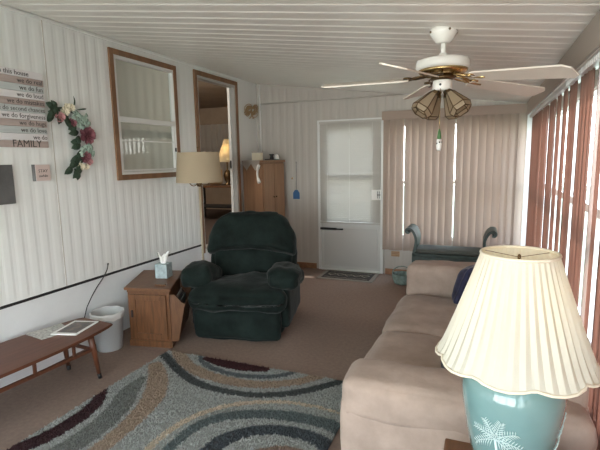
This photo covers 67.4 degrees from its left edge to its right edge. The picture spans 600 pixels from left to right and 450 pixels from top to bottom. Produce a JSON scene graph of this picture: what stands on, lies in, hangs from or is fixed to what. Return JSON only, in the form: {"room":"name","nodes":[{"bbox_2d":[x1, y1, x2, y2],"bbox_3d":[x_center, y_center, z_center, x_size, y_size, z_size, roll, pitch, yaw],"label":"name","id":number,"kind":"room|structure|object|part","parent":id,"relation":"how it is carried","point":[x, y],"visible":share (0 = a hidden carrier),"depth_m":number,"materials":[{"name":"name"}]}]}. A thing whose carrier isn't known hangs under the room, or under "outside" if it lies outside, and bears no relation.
{"room":"sunroom","nodes":[
{"label":"sunroom","id":0,"kind":"room"},
{"bbox_2d":[0,4,257,387],"bbox_3d":[-2.031,-0.168,2.977,0.084,2.545,7.770,2,9,22],"label":"wall","id":1,"kind":"structure","parent":0,"point":[121,224],"depth_m":3.56,"materials":[{"name":"white paint"}]},
{"bbox_2d":[0,165,15,204],"bbox_3d":[-2.003,-0.254,2.901,0.022,0.262,0.330,2,9,22],"label":"slate board","id":2,"kind":"object","parent":1,"relation":"attached to","point":[7,189],"visible":1,"depth_m":3.00,"materials":[{"name":"black stone"}]},
{"bbox_2d":[0,66,48,147],"bbox_3d":[-1.988,-0.766,2.892,0.018,0.520,0.785,2,9,22],"label":"sign","id":3,"kind":"object","parent":1,"relation":"attached to","point":[23,89],"visible":1,"depth_m":3.08,"materials":[{"name":"wood"}]},
{"bbox_2d":[31,164,50,181],"bbox_3d":[-1.857,-0.375,3.232,0.035,0.120,0.122,2,9,22],"label":"box sign","id":4,"kind":"object","parent":1,"relation":"attached to","point":[40,172],"visible":1,"depth_m":3.21,"materials":[{"name":"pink wood"}]},
{"bbox_2d":[41,20,66,285],"bbox_3d":[-1.827,-0.501,3.349,0.003,1.970,0.006,2,9,22],"label":"trim","id":5,"kind":"structure","parent":1,"relation":"attached to","point":[41,20],"depth_m":3.35,"materials":[{"name":"beige wood"}]},
{"bbox_2d":[46,96,95,180],"bbox_3d":[-1.738,-0.665,3.450,0.101,0.648,0.415,3,9,28],"label":"flower wreath","id":6,"kind":"object","parent":1,"relation":"attached to","point":[88,135],"visible":1,"depth_m":3.48,"materials":[{"name":"multicoloured plant"}]},
{"bbox_2d":[84,263,108,317],"bbox_3d":[-1.697,0.607,3.743,0.016,0.524,0.328,2,9,22],"label":"power cord","id":7,"kind":"object","parent":1,"relation":"attached to","point":[107,263],"visible":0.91,"depth_m":3.73,"materials":[{"name":"black plastic"}]},
{"bbox_2d":[0,244,200,309],"bbox_3d":[-2.291,0.652,2.385,0.070,0.018,6.060,2,9,22],"label":"trim","id":8,"kind":"structure","parent":1,"relation":"attached to","point":[171,254],"depth_m":3.63,"materials":[{"name":"black plastic"}]},
{"bbox_2d":[0,5,255,84],"bbox_3d":[-2.026,-1.398,2.748,0.012,0.015,7.500,2,9,22],"label":"trim","id":9,"kind":"structure","parent":1,"relation":"attached to","point":[1,6],"depth_m":3.72,"materials":[{"name":"white wood"}]},
{"bbox_2d":[107,47,180,180],"bbox_3d":[-1.443,-1.002,4.259,0.048,1.115,0.895,2,9,22],"label":"window","id":10,"kind":"structure","parent":1,"relation":"in","point":[113,53],"depth_m":4.14,"materials":[{"name":"brown wood"}]},
{"bbox_2d":[115,59,173,171],"bbox_3d":[-1.494,-1.012,4.281,0.016,1.100,0.960,2,9,22],"label":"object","id":11,"kind":"structure","parent":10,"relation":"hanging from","point":[143,92],"depth_m":4.30,"materials":[{"name":"clear glass"}]},
{"bbox_3d":[-1.440,-0.741,4.306,0.029,0.435,0.760,2,9,22],"label":"sash","id":12,"kind":"part","parent":10,"relation":"part of","materials":[{"name":"white metal"}]},
{"bbox_2d":[193,69,241,252],"bbox_3d":[-1.002,-0.745,5.452,0.110,2.035,0.930,2,9,22],"label":"door frame","id":13,"kind":"structure","parent":1,"relation":"in","point":[232,88],"depth_m":5.71,"materials":[{"name":"brown wood"}]},
{"bbox_3d":[-0.885,-0.791,5.808,0.033,1.896,0.022,2,9,22],"label":"sliding panel","id":14,"kind":"part","parent":13,"relation":"part of","materials":[{"name":"white wood"}]},
{"bbox_2d":[244,104,257,118],"bbox_3d":[-0.651,-1.525,6.044,0.058,0.203,0.371,2,9,22],"label":"bow","id":15,"kind":"object","parent":1,"relation":"attached to","point":[247,112],"visible":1,"depth_m":6.02,"materials":[{"name":"beige"}]},
{"bbox_2d":[0,267,406,449],"bbox_3d":[-0.339,1.209,2.493,3.726,0.100,7.770,2,9,22],"label":"floor","id":16,"kind":"structure","parent":0,"point":[334,325],"depth_m":3.57,"materials":[{"name":"brown carpet"}]},
{"bbox_2d":[0,318,112,392],"bbox_3d":[-1.873,0.996,2.583,0.470,0.354,1.730,3,9,26],"label":"coffee table","id":17,"kind":"object","parent":16,"relation":"on","point":[19,353],"visible":0.88,"depth_m":2.88,"materials":[{"name":"brown wood"}]},
{"bbox_2d":[26,324,64,339],"bbox_3d":[-1.723,0.737,3.106,0.201,0.002,0.242,5,10,36],"label":"newspaper","id":18,"kind":"object","parent":17,"relation":"on","point":[44,333],"visible":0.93,"depth_m":3.09,"materials":[{"name":"white paper"}]},
{"bbox_3d":[-1.734,0.953,2.507,0.020,0.022,1.360,3,9,26],"label":"rail","id":19,"kind":"part","parent":17,"relation":"part of","materials":[{"name":"brown wood"}]},
{"bbox_3d":[-1.705,0.886,3.259,0.045,0.300,0.070,3,9,26],"label":"leg","id":20,"kind":"part","parent":17,"relation":"part of","materials":[{"name":"brown wood"}]},
{"bbox_2d":[50,321,98,334],"bbox_3d":[-1.578,0.721,3.162,0.187,0.007,0.264,0,8,9],"label":"magazine","id":21,"kind":"object","parent":17,"relation":"on","point":[75,327],"visible":1,"depth_m":3.14,"materials":[{"name":"white paper"}]},
{"bbox_2d":[58,322,93,332],"bbox_3d":[-1.574,0.717,3.165,0.149,0.001,0.211,0,8,9],"label":"picture","id":22,"kind":"object","parent":21,"relation":"on","point":[73,327],"depth_m":3.15},
{"bbox_3d":[-1.579,0.848,3.169,0.300,0.020,0.020,3,9,26],"label":"cross rail","id":23,"kind":"part","parent":17,"relation":"part of","materials":[{"name":"brown wood"}]},
{"bbox_3d":[-1.434,0.900,3.127,0.045,0.300,0.070,3,9,26],"label":"leg","id":24,"kind":"part","parent":17,"relation":"part of","materials":[{"name":"brown wood"}]},
{"bbox_2d":[89,306,124,352],"bbox_3d":[-1.558,0.848,3.665,0.262,0.319,0.264,2,9,22],"label":"waste bin","id":25,"kind":"object","parent":16,"relation":"on","point":[111,339],"visible":0.77,"depth_m":3.60,"materials":[{"name":"grey plastic"}]},
{"bbox_2d":[124,270,190,347],"bbox_3d":[-1.194,0.712,3.929,0.490,0.500,0.696,-2,8,-4],"label":"end table","id":26,"kind":"object","parent":16,"relation":"on","point":[158,317],"visible":0.97,"depth_m":3.66,"materials":[{"name":"brown wood"}]},
{"bbox_3d":[-1.229,0.747,3.657,0.318,0.370,0.016,1,8,11],"label":"door","id":27,"kind":"part","parent":26,"relation":"part of","materials":[{"name":"brown wood"}]},
{"bbox_3d":[-1.246,0.499,3.895,0.359,0.022,0.635,-2,8,-4],"label":"moulding","id":28,"kind":"part","parent":26,"relation":"part of","materials":[{"name":"brown wood"}]},
{"bbox_2d":[155,251,172,278],"bbox_3d":[-1.190,0.342,3.928,0.116,0.231,0.110,0,8,10],"label":"tissue box","id":29,"kind":"object","parent":26,"relation":"on","point":[163,269],"visible":1,"depth_m":3.89,"materials":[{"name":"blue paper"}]},
{"bbox_2d":[181,292,184,302],"bbox_3d":[-1.024,0.759,3.877,0.031,0.265,0.377,-2,8,-5],"label":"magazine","id":30,"kind":"object","parent":26,"relation":"in","point":[183,296],"visible":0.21,"depth_m":3.95,"materials":[{"name":"black paper"}]},
{"bbox_2d":[7,350,342,449],"bbox_3d":[-0.717,1.179,2.314,1.604,0.023,2.156,2,9,22],"label":"shag rug","id":31,"kind":"object","parent":16,"relation":"on","point":[177,400],"visible":0.98,"depth_m":2.68,"materials":[{"name":"carpet"}]},
{"bbox_2d":[176,146,221,259],"bbox_3d":[-0.984,0.045,4.507,0.444,1.644,0.444,2,9,22],"label":"floor lamp","id":32,"kind":"object","parent":16,"relation":"on","point":[197,167],"visible":0.83,"depth_m":4.25,"materials":[{"name":"beige fabric"}]},
{"bbox_3d":[-0.996,-0.566,4.418,0.444,0.290,0.444,2,9,22],"label":"lamp shade","id":33,"kind":"part","parent":32,"relation":"part of","materials":[{"name":"beige fabric"}]},
{"bbox_2d":[180,211,303,341],"bbox_3d":[-0.483,0.414,4.066,1.059,1.020,0.977,0,8,8],"label":"recliner","id":34,"kind":"object","parent":16,"relation":"on","point":[249,289],"visible":1,"depth_m":3.80,"materials":[{"name":"green fabric"}]},
{"bbox_2d":[180,260,221,287],"bbox_3d":[-0.873,0.436,3.986,0.297,0.246,0.444,0,8,8],"label":"armrest","id":35,"kind":"object","parent":34,"relation":"on","point":[202,273],"depth_m":3.82,"materials":[{"name":"green fabric"}]},
{"bbox_3d":[-0.495,0.584,3.956,0.847,0.267,0.699,0,8,8],"label":"seat","id":36,"kind":"part","parent":34,"relation":"part of","materials":[{"name":"green fabric"}]},
{"bbox_2d":[207,211,296,255],"bbox_3d":[-0.460,0.077,4.299,0.879,0.420,0.297,0,8,8],"label":"cushion","id":37,"kind":"object","parent":34,"relation":"on","point":[245,233],"depth_m":4.21,"materials":[{"name":"green fabric"}]},
{"bbox_2d":[215,249,292,275],"bbox_3d":[-0.443,0.372,4.309,0.767,0.353,0.200,0,8,8],"label":"lumbar cushion","id":38,"kind":"object","parent":34,"relation":"on","point":[231,261],"depth_m":4.26,"materials":[{"name":"green fabric"}]},
{"bbox_3d":[-0.445,0.259,4.368,0.850,0.690,0.318,0,8,8],"label":"backrest","id":39,"kind":"part","parent":34,"relation":"part of","materials":[{"name":"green fabric"}]},
{"bbox_2d":[267,262,303,290],"bbox_3d":[-0.125,0.442,3.880,0.291,0.237,0.447,0,8,8],"label":"armrest","id":40,"kind":"object","parent":34,"relation":"on","point":[282,276],"depth_m":3.70,"materials":[{"name":"green fabric"}]},
{"bbox_3d":[-0.106,0.618,4.089,0.136,0.422,0.704,0,8,8],"label":"armrest","id":41,"kind":"part","parent":34,"relation":"part of","materials":[{"name":"green fabric"}]},
{"bbox_2d":[243,160,284,216],"bbox_3d":[-0.462,-0.119,6.085,0.370,1.495,0.476,5,10,34],"label":"cabinet","id":42,"kind":"object","parent":16,"relation":"on","point":[268,195],"visible":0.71,"depth_m":5.88,"materials":[{"name":"brown wood"}]},
{"bbox_2d":[242,160,259,170],"bbox_3d":[-0.545,-0.786,5.926,0.290,0.134,0.321,5,10,34],"label":"table cloth","id":43,"kind":"object","parent":42,"relation":"on","point":[246,163],"visible":0.88,"depth_m":5.80,"materials":[{"name":"beige fabric"}]},
{"bbox_2d":[252,152,262,159],"bbox_3d":[-0.556,-0.902,5.879,0.124,0.108,0.094,2,9,17],"label":"box","id":44,"kind":"object","parent":43,"relation":"on","point":[255,155],"visible":0.91,"depth_m":5.84,"materials":[{"name":"beige cardboard"}]},
{"bbox_2d":[256,164,260,183],"bbox_3d":[-0.529,-0.647,5.714,0.065,0.241,0.044,5,10,34],"label":"telephone handset","id":45,"kind":"object","parent":42,"relation":"hanging from","point":[258,165],"visible":1,"depth_m":5.71,"materials":[{"name":"white paint"}]},
{"bbox_3d":[-0.397,-0.112,5.905,0.017,1.370,0.217,5,10,34],"label":"door","id":46,"kind":"part","parent":42,"relation":"part of","materials":[{"name":"brown wood"}]},
{"bbox_3d":[-0.272,-0.140,6.087,0.017,1.370,0.217,5,10,34],"label":"door","id":47,"kind":"part","parent":42,"relation":"part of","materials":[{"name":"brown wood"}]},
{"bbox_2d":[316,270,378,282],"bbox_3d":[0.620,0.652,5.786,0.720,0.015,0.440,2,9,22],"label":"door mat","id":48,"kind":"object","parent":16,"relation":"on","point":[328,274],"visible":1,"depth_m":5.74,"materials":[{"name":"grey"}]},
{"bbox_2d":[392,266,406,284],"bbox_3d":[1.219,0.598,5.378,0.242,0.214,0.240,2,9,22],"label":"basket","id":49,"kind":"object","parent":16,"relation":"on","point":[399,277],"visible":0.71,"depth_m":5.33,"materials":[{"name":"teal wicker"}]},
{"bbox_2d":[405,224,497,261],"bbox_3d":[1.710,0.379,5.143,0.970,0.716,0.350,2,9,22],"label":"bench","id":50,"kind":"object","parent":16,"relation":"on","point":[420,252],"visible":0.71,"depth_m":5.04,"materials":[{"name":"grey"}]},
{"bbox_3d":[1.323,0.213,5.276,0.141,0.413,0.340,2,9,22],"label":"scroll arm","id":51,"kind":"part","parent":50,"relation":"part of"},
{"bbox_3d":[1.710,0.366,5.141,0.800,0.110,0.344,2,9,22],"label":"seat","id":52,"kind":"part","parent":50,"relation":"part of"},
{"bbox_3d":[2.091,0.245,4.965,0.141,0.413,0.340,2,9,22],"label":"scroll arm","id":53,"kind":"part","parent":50,"relation":"part of"},
{"bbox_2d":[444,438,472,449],"bbox_3d":[0.617,1.036,1.240,0.468,0.570,0.485,2,9,22],"label":"side table","id":54,"kind":"object","parent":16,"relation":"on","point":[450,444],"visible":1,"depth_m":1.46,"materials":[{"name":"brown wood"}]},
{"bbox_2d":[435,245,599,449],"bbox_3d":[0.607,0.404,1.287,0.427,0.666,0.430,2,9,22],"label":"table lamp","id":55,"kind":"object","parent":54,"relation":"on","point":[516,338],"visible":1,"depth_m":1.16,"materials":[{"name":"beige fabric"}]},
{"bbox_3d":[0.607,0.375,1.282,0.427,0.021,0.430,2,9,22],"label":"shade trim","id":56,"kind":"part","parent":55,"relation":"part of","materials":[{"name":"beige fabric"}]},
{"bbox_3d":[0.604,0.078,1.238,0.206,0.008,0.205,2,9,22],"label":"shade trim","id":57,"kind":"part","parent":55,"relation":"part of","materials":[{"name":"beige fabric"}]},
{"bbox_2d":[340,260,597,449],"bbox_3d":[0.953,0.712,2.674,0.988,0.732,2.194,2,9,22],"label":"sofa","id":58,"kind":"object","parent":16,"relation":"on","point":[398,396],"visible":0.45,"depth_m":1.79,"materials":[{"name":"fabric"}]},
{"bbox_2d":[364,331,441,367],"bbox_3d":[0.703,0.787,2.325,0.785,0.232,0.793,2,9,22],"label":"seat cushion","id":59,"kind":"object","parent":58,"relation":"on","point":[415,348],"depth_m":2.45,"materials":[{"name":"fabric"}]},
{"bbox_3d":[0.613,0.939,1.799,0.893,0.488,0.255,2,9,22],"label":"armrest","id":60,"kind":"part","parent":58,"relation":"part of","materials":[{"name":"fabric"}]},
{"bbox_2d":[382,295,457,336],"bbox_3d":[0.998,0.684,3.042,0.781,0.237,0.802,2,9,22],"label":"seat cushion","id":61,"kind":"object","parent":58,"relation":"on","point":[422,314],"depth_m":2.95,"materials":[{"name":"fabric"}]},
{"bbox_2d":[406,260,475,297],"bbox_3d":[1.325,0.470,3.522,0.952,0.342,0.284,2,9,22],"label":"armrest","id":62,"kind":"object","parent":58,"relation":"on","point":[435,278],"depth_m":3.51,"materials":[{"name":"fabric"}]},
{"bbox_2d":[452,264,474,303],"bbox_3d":[1.226,0.417,3.212,0.218,0.303,0.314,7,11,43],"label":"throw pillow","id":63,"kind":"object","parent":58,"relation":"on","point":[463,276],"visible":0.23,"depth_m":3.13,"materials":[{"name":"blue fabric"}]},
{"bbox_2d":[342,358,597,449],"bbox_3d":[0.616,0.702,1.765,0.910,0.210,0.274,2,9,22],"label":"armrest","id":64,"kind":"object","parent":58,"relation":"on","point":[420,405],"depth_m":1.73,"materials":[{"name":"fabric"}]},
{"bbox_3d":[1.320,0.704,2.492,0.156,0.604,1.864,2,9,22],"label":"backrest","id":65,"kind":"part","parent":58,"relation":"part of","materials":[{"name":"fabric"}]},
{"bbox_2d":[198,80,231,209],"bbox_3d":[-2.372,-0.967,6.505,3.254,2.120,5.800,2,9,22],"label":"wall","id":66,"kind":"structure","parent":0,"point":[213,105],"depth_m":9.05,"materials":[{"name":"beige paint"}]},
{"bbox_2d":[200,124,228,151],"bbox_3d":[-1.688,-1.743,9.029,0.659,0.535,0.095,2,9,22],"label":"lace curtain","id":67,"kind":"object","parent":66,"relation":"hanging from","point":[213,136],"depth_m":9.04,"materials":[{"name":"grey fabric"}]},
{"bbox_2d":[220,162,230,183],"bbox_3d":[-1.474,-1.047,9.048,0.218,0.419,0.095,2,9,22],"label":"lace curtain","id":68,"kind":"object","parent":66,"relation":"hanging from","point":[223,166],"depth_m":9.10,"materials":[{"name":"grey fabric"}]},
{"bbox_2d":[204,209,231,243],"bbox_3d":[-2.306,0.133,6.647,3.154,0.100,5.800,2,9,22],"label":"floor","id":69,"kind":"structure","parent":0,"point":[213,215],"depth_m":8.04,"materials":[{"name":"brown carpet"}]},
{"bbox_2d":[203,184,231,216],"bbox_3d":[-1.392,-0.390,7.720,0.950,0.593,0.500,2,9,22],"label":"table","id":70,"kind":"object","parent":69,"relation":"on","point":[209,185],"visible":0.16,"depth_m":7.61,"materials":[{"name":"brown wood"}]},
{"bbox_3d":[-1.715,-0.422,8.085,0.035,0.562,0.035,2,9,22],"label":"leg","id":71,"kind":"part","parent":70,"relation":"part of","materials":[{"name":"plastic"}]},
{"bbox_2d":[210,170,222,183],"bbox_3d":[-1.420,-0.815,7.579,0.212,0.260,0.223,-6,10,-30],"label":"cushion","id":72,"kind":"object","parent":70,"relation":"on","point":[221,170],"visible":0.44,"depth_m":7.53,"materials":[{"name":"beige fabric"}]},
{"bbox_2d":[204,204,231,207],"bbox_3d":[-1.391,-0.325,7.729,0.850,0.020,0.400,2,9,22],"label":"shelf","id":73,"kind":"object","parent":70,"relation":"attached to","point":[205,205],"depth_m":7.61,"materials":[{"name":"black wood"}]},
{"bbox_2d":[219,139,230,184],"bbox_3d":[-1.223,-1.054,7.549,0.360,0.763,0.360,2,9,22],"label":"table lamp","id":74,"kind":"object","parent":70,"relation":"on","point":[224,155],"visible":0.85,"depth_m":7.44,"materials":[{"name":"brown metal"}]},
{"bbox_3d":[-1.227,-1.245,7.521,0.360,0.378,0.360,2,9,22],"label":"lamp shade","id":75,"kind":"part","parent":74,"relation":"part of","materials":[{"name":"beige fabric"}]},
{"bbox_2d":[0,0,599,102],"bbox_3d":[-0.379,-1.142,2.156,3.726,0.577,7.783,2,9,22],"label":"ceiling","id":76,"kind":"structure","parent":0,"point":[295,43],"depth_m":2.79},
{"bbox_2d":[321,26,578,150],"bbox_3d":[0.721,-0.720,2.419,1.248,0.636,1.281,2,9,22],"label":"ceiling fan","id":77,"kind":"object","parent":76,"relation":"hanging from","point":[443,68],"visible":1,"depth_m":2.35,"materials":[{"name":"white metal"}]},
{"bbox_3d":[0.362,-0.799,2.534,0.487,0.044,0.128,2,9,18],"label":"blade","id":78,"kind":"part","parent":77,"relation":"part of","materials":[{"name":"beige wood"}]},
{"bbox_3d":[0.517,-0.709,2.073,0.128,0.068,0.487,5,10,36],"label":"blade","id":79,"kind":"part","parent":77,"relation":"part of","materials":[{"name":"beige wood"}]},
{"bbox_3d":[0.618,-0.794,2.449,0.191,0.029,0.098,2,9,22],"label":"blade arm","id":80,"kind":"part","parent":77,"relation":"part of","materials":[{"name":"brown metal"}]},
{"bbox_3d":[0.761,-0.837,2.822,0.128,0.042,0.487,-1,8,0],"label":"blade","id":81,"kind":"part","parent":77,"relation":"part of","materials":[{"name":"beige wood"}]},
{"bbox_3d":[0.664,-0.642,2.402,0.129,0.139,0.106,2,9,22],"label":"lamp shade","id":82,"kind":"part","parent":77,"relation":"part of","materials":[{"name":"beige glass"}]},
{"bbox_3d":[0.766,-0.809,2.555,0.098,0.033,0.190,-2,8,-8],"label":"blade arm","id":83,"kind":"part","parent":77,"relation":"part of","materials":[{"name":"brown metal"}]},
{"bbox_3d":[0.670,-0.763,2.286,0.105,0.039,0.188,2,9,22],"label":"blade arm","id":84,"kind":"part","parent":77,"relation":"part of","materials":[{"name":"brown metal"}]},
{"bbox_3d":[0.735,-0.661,2.523,0.109,0.139,0.125,2,9,22],"label":"lamp shade","id":85,"kind":"part","parent":77,"relation":"part of","materials":[{"name":"beige glass"}]},
{"bbox_3d":[0.850,-0.657,2.482,0.105,0.139,0.130,2,9,22],"label":"lamp shade","id":86,"kind":"part","parent":77,"relation":"part of","materials":[{"name":"beige glass"}]},
{"bbox_3d":[0.822,-0.636,2.341,0.130,0.139,0.105,2,9,22],"label":"lamp shade","id":87,"kind":"part","parent":77,"relation":"part of","materials":[{"name":"beige glass"}]},
{"bbox_3d":[0.906,-0.786,2.452,0.152,0.045,0.133,2,9,22],"label":"blade arm","id":88,"kind":"part","parent":77,"relation":"part of","materials":[{"name":"gold metal"}]},
{"bbox_3d":[0.855,-0.758,2.288,0.098,0.049,0.190,-5,9,-28],"label":"blade arm","id":89,"kind":"part","parent":77,"relation":"part of","materials":[{"name":"gold metal"}]},
{"bbox_3d":[1.162,-0.774,2.539,0.487,0.071,0.128,-4,9,-18],"label":"blade","id":90,"kind":"part","parent":77,"relation":"part of","materials":[{"name":"beige wood"}]},
{"bbox_3d":[1.011,-0.695,2.076,0.128,0.087,0.487,-7,10,-36],"label":"blade","id":91,"kind":"part","parent":77,"relation":"part of","materials":[{"name":"beige wood"}]},
{"bbox_2d":[319,119,380,224],"bbox_3d":[0.644,-0.675,5.848,0.820,1.335,0.028,2,9,22],"label":"mini blind","id":92,"kind":"object","parent":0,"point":[350,151],"visible":1,"depth_m":5.84,"materials":[{"name":"grey plastic"}]},
{"bbox_3d":[0.655,-0.025,5.942,0.810,0.020,0.020,2,9,22],"label":"rail","id":93,"kind":"part","parent":92,"relation":"part of","materials":[{"name":"grey plastic"}]},
{"bbox_2d":[256,84,522,273],"bbox_3d":[1.075,-0.635,5.773,3.706,2.551,0.120,2,9,22],"label":"wall","id":94,"kind":"structure","parent":0,"point":[289,130],"depth_m":6.08,"materials":[{"name":"white paint"}]},
{"bbox_2d":[259,84,261,151],"bbox_3d":[-0.548,-1.447,6.232,0.021,0.963,0.022,2,9,22],"label":"trim","id":95,"kind":"structure","parent":94,"relation":"attached to","point":[259,84],"depth_m":6.22,"materials":[{"name":"white paint"}]},
{"bbox_2d":[293,162,299,198],"bbox_3d":[-0.053,-0.612,6.168,0.096,0.512,0.010,2,9,22],"label":"fly swatter","id":96,"kind":"object","parent":94,"relation":"hanging from","point":[296,195],"visible":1,"depth_m":6.19,"materials":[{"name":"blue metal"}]},
{"bbox_2d":[261,94,402,104],"bbox_3d":[0.359,-1.628,5.836,1.935,0.018,0.018,2,9,22],"label":"trim","id":97,"kind":"structure","parent":94,"relation":"attached to","point":[387,94],"depth_m":5.80,"materials":[{"name":"white wood"}]},
{"bbox_2d":[317,117,383,273],"bbox_3d":[0.658,-0.369,5.914,0.885,2.000,0.130,2,9,22],"label":"door","id":98,"kind":"structure","parent":94,"relation":"in","point":[342,247],"depth_m":5.99,"materials":[{"name":"white metal"}]},
{"bbox_3d":[0.672,0.302,6.019,0.735,0.520,0.008,2,9,22],"label":"kick panel","id":99,"kind":"part","parent":98,"relation":"part of","materials":[{"name":"grey metal"}]},
{"bbox_2d":[297,262,406,273],"bbox_3d":[1.274,0.608,5.808,2.950,0.075,0.014,2,9,22],"label":"baseboard","id":100,"kind":"structure","parent":94,"relation":"attached to","point":[301,264],"depth_m":6.24,"materials":[{"name":"orange wood"}]},
{"bbox_2d":[391,251,399,256],"bbox_3d":[1.227,0.371,5.790,0.110,0.070,0.013,2,9,22],"label":"wall outlet","id":101,"kind":"object","parent":94,"relation":"attached to","point":[393,253],"visible":1,"depth_m":5.78,"materials":[{"name":"beige plastic"}]},
{"bbox_2d":[404,121,456,239],"bbox_3d":[1.846,-0.528,5.467,1.440,1.440,0.050,2,9,22],"label":"window","id":102,"kind":"structure","parent":94,"relation":"in","point":[455,121],"depth_m":5.45,"materials":[{"name":"white glass"}]},
{"bbox_2d":[382,103,527,250],"bbox_3d":[1.776,-0.505,5.330,1.606,1.713,0.140,2,9,22],"label":"vertical blind","id":103,"kind":"object","parent":94,"relation":"attached to","point":[490,139],"visible":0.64,"depth_m":5.29,"materials":[{"name":"beige"}]},
{"bbox_2d":[521,103,541,245],"bbox_3d":[2.590,-0.311,5.067,0.135,2.060,0.118,2,9,22],"label":"trim","id":104,"kind":"structure","parent":94,"relation":"attached to","point":[529,120],"depth_m":5.05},
{"bbox_2d":[535,68,598,239],"bbox_3d":[1.302,0.206,1.637,0.080,2.073,7.720,2,9,22],"label":"wall","id":105,"kind":"structure","parent":0,"point":[597,70],"depth_m":2.99,"materials":[{"name":"white paint"}]},
{"bbox_2d":[541,88,599,344],"bbox_3d":[1.315,0.063,1.654,0.060,1.450,7.202,2,9,22],"label":"window","id":106,"kind":"structure","parent":105,"relation":"in","point":[597,231],"depth_m":3.19,"materials":[{"name":"white glass"}]},
{"bbox_3d":[1.312,0.063,1.655,0.004,1.410,7.160,2,9,22],"label":"pane","id":107,"kind":"part","parent":106,"relation":"part of","materials":[{"name":"clear glass"}]},
{"bbox_2d":[525,10,599,449],"bbox_3d":[1.178,0.033,1.688,0.122,1.726,7.070,2,9,22],"label":"vertical blind","id":108,"kind":"object","parent":106,"relation":"attached to","point":[587,43],"visible":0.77,"depth_m":2.38,"materials":[{"name":"beige"}]},
{"label":"outside","id":109,"kind":"structure","parent":0,"visible":0},
{"bbox_2d":[339,185,589,306],"bbox_3d":[8.053,0.806,6.641,50.000,0.200,42.000,2,9,22],"label":"ground","id":110,"kind":"structure","parent":109,"point":[588,187],"depth_m":10.33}
]}

